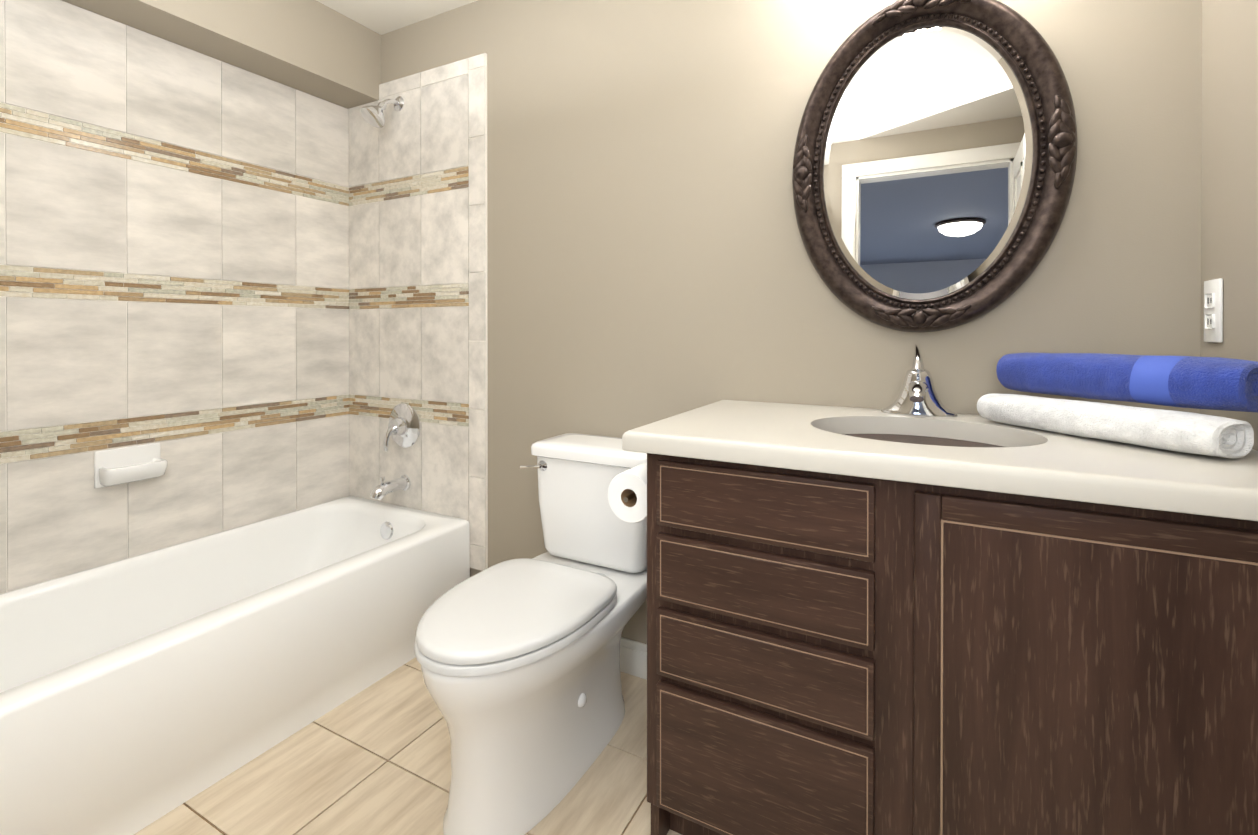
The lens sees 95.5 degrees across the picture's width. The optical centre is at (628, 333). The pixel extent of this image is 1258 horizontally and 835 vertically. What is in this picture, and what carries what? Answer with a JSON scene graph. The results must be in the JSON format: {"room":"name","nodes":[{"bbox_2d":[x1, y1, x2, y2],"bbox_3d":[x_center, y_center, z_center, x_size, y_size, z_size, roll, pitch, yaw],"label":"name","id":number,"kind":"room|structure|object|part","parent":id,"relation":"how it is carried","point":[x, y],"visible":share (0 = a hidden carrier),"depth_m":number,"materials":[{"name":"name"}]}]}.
{"room":"bathroom","nodes":[
{"label":"bathroom","id":0,"kind":"room"},
{"bbox_2d":[316,0,477,34],"bbox_3d":[-0.480,-1.232,0.887,2.835,0.080,2.200,0,0,28],"label":"ceiling","id":1,"kind":"structure","parent":0,"point":[381,17],"depth_m":2.12,"materials":[{"name":"beige paint"}]},
{"bbox_2d":[62,0,380,108],"bbox_3d":[-1.554,-1.063,1.461,0.199,0.265,2.000,0,0,28],"label":"soffit beam","id":2,"kind":"structure","parent":1,"relation":"attached to","point":[315,48],"depth_m":1.96,"materials":[{"name":"beige paint"}]},
{"bbox_2d":[134,657,680,834],"bbox_3d":[-0.480,1.058,0.897,2.631,0.012,1.996,0,0,28],"label":"floor","id":3,"kind":"structure","parent":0,"point":[313,778],"depth_m":1.34,"materials":[{"name":"beige tile"}]},
{"bbox_2d":[0,496,469,834],"bbox_3d":[-1.227,0.862,1.550,0.672,0.375,1.520,0,0,28],"label":"bathtub","id":4,"kind":"object","parent":3,"relation":"on","point":[138,693],"visible":0.94,"depth_m":1.49,"materials":[{"name":"white ceramic"}]},
{"bbox_2d":[414,433,646,834],"bbox_3d":[-0.210,0.684,1.443,0.410,0.732,0.753,0,0,28],"label":"toilet","id":5,"kind":"object","parent":3,"relation":"on","point":[518,660],"visible":0.9,"depth_m":1.28,"materials":[{"name":"white ceramic"}]},
{"bbox_3d":[-0.259,0.635,1.335,0.372,0.048,0.515,0,0,28],"label":"seat","id":6,"kind":"part","parent":5,"relation":"part of","materials":[{"name":"white plastic"}]},
{"bbox_3d":[-0.278,0.385,1.666,0.079,0.032,0.031,0,0,28],"label":"lever","id":7,"kind":"part","parent":5,"relation":"part of","materials":[{"name":"silver metal"}]},
{"bbox_3d":[-0.076,0.338,1.676,0.394,0.042,0.214,0,0,28],"label":"tank lid","id":8,"kind":"part","parent":5,"relation":"part of","materials":[{"name":"white ceramic"}]},
{"bbox_3d":[-0.075,0.504,1.678,0.372,0.295,0.188,0,0,28],"label":"tank","id":9,"kind":"part","parent":5,"relation":"part of","materials":[{"name":"white ceramic"}]},
{"bbox_2d":[608,344,1257,834],"bbox_3d":[0.520,0.539,1.161,1.119,1.025,0.584,0,0,28],"label":"bathroom vanity","id":10,"kind":"object","parent":3,"relation":"on","point":[916,608],"visible":1,"depth_m":0.90,"materials":[{"name":"brown wood"}]},
{"bbox_2d":[622,400,1257,520],"bbox_3d":[0.569,0.208,1.134,1.008,0.040,0.584,0,0,28],"label":"countertop","id":11,"kind":"structure","parent":10,"relation":"on","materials":[{"name":"white stone"}]},
{"bbox_2d":[881,344,957,416],"bbox_3d":[0.652,0.106,1.291,0.160,0.162,0.168,0,0,28],"label":"faucet","id":12,"kind":"object","parent":11,"relation":"on","point":[917,397],"depth_m":1.31,"materials":[{"name":"silver metal"}]},
{"bbox_2d":[977,393,1253,457],"bbox_3d":[0.845,0.156,1.042,0.107,0.062,0.405,0,0,-16],"label":"towel","id":13,"kind":"object","parent":11,"relation":"on","point":[1194,433],"visible":0.96,"depth_m":0.95,"materials":[{"name":"white fabric"}]},
{"bbox_2d":[996,353,1257,412],"bbox_3d":[0.901,0.080,1.057,0.123,0.086,0.395,0,0,-19],"label":"towel","id":14,"kind":"object","parent":13,"relation":"on","point":[1219,383],"visible":1,"depth_m":0.98,"materials":[{"name":"blue fabric"}]},
{"bbox_3d":[0.672,0.592,0.801,0.489,0.679,0.018,0,0,28],"label":"door","id":15,"kind":"part","parent":10,"relation":"part of","materials":[{"name":"brown wood"}]},
{"bbox_2d":[381,0,1201,643],"bbox_3d":[0.015,-0.074,1.818,2.835,2.245,0.100,0,0,28],"label":"wall","id":16,"kind":"structure","parent":0,"point":[649,260],"depth_m":1.64,"materials":[{"name":"beige paint"}]},
{"bbox_2d":[349,53,487,570],"bbox_3d":[-0.835,-0.075,2.208,0.742,1.843,0.012,0,0,28],"label":"wall tile","id":17,"kind":"structure","parent":16,"relation":"attached to","point":[418,339],"depth_m":2.17,"materials":[{"name":"tile"}]},
{"bbox_2d":[360,96,403,127],"bbox_3d":[-0.939,-0.851,2.166,0.092,0.146,0.155,0,0,28],"label":"shower head","id":18,"kind":"object","parent":17,"relation":"attached to","point":[372,115],"visible":1,"depth_m":2.14},
{"bbox_2d":[370,475,410,499],"bbox_3d":[-0.906,0.575,2.155,0.060,0.083,0.154,0,0,28],"label":"tub spout","id":19,"kind":"object","parent":17,"relation":"attached to","point":[383,489],"visible":1,"depth_m":2.14,"materials":[{"name":"silver metal"}]},
{"bbox_2d":[383,403,419,450],"bbox_3d":[-0.892,0.357,2.185,0.172,0.172,0.085,0,0,28],"label":"tub valve","id":20,"kind":"object","parent":17,"relation":"attached to","point":[403,430],"visible":1,"depth_m":2.19,"materials":[{"name":"silver metal"}]},
{"bbox_2d":[620,637,646,679],"bbox_3d":[-0.114,0.997,1.827,0.893,0.102,0.014,0,0,28],"label":"baseboard","id":21,"kind":"structure","parent":16,"relation":"attached to","point":[633,658],"depth_m":1.74,"materials":[{"name":"white wood"}]},
{"bbox_2d":[792,0,1076,332],"bbox_3d":[0.689,-0.410,1.355,0.604,0.814,0.057,0,-1,28],"label":"mirror","id":22,"kind":"object","parent":16,"relation":"attached to","point":[934,162],"visible":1,"depth_m":1.35,"materials":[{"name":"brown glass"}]},
{"label":"glass","id":23,"kind":"part","parent":22,"relation":"part of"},
{"bbox_2d":[1200,0,1257,450],"bbox_3d":[0.727,-0.067,0.248,0.100,2.245,2.000,0,0,28],"label":"wall","id":24,"kind":"structure","parent":0,"point":[1229,202],"depth_m":1.03,"materials":[{"name":"beige paint"}]},
{"bbox_2d":[1204,278,1222,342],"bbox_3d":[1.117,-0.043,1.096,0.009,0.120,0.072,0,0,28],"label":"electrical outlet plate","id":25,"kind":"object","parent":24,"relation":"attached to","point":[1213,310],"visible":1,"depth_m":1.08,"materials":[{"name":"white plastic"}]},
{"bbox_3d":[-1.686,-0.073,1.536,0.100,2.245,2.000,0,0,28],"label":"wall","id":26,"kind":"structure","parent":0,"visible":0},
{"bbox_2d":[0,0,349,593],"bbox_3d":[-1.542,-0.114,1.686,0.012,1.635,1.600,0,0,28],"label":"wall tiles","id":27,"kind":"structure","parent":26,"relation":"attached to","point":[174,249],"depth_m":1.79,"materials":[{"name":"tile"}]},
{"bbox_2d":[94,442,167,487],"bbox_3d":[-1.482,0.395,1.710,0.074,0.108,0.160,0,0,28],"label":"soap dish","id":28,"kind":"object","parent":27,"relation":"attached to","point":[118,466],"visible":1,"depth_m":1.70,"materials":[{"name":"white ceramic"}]}
]}

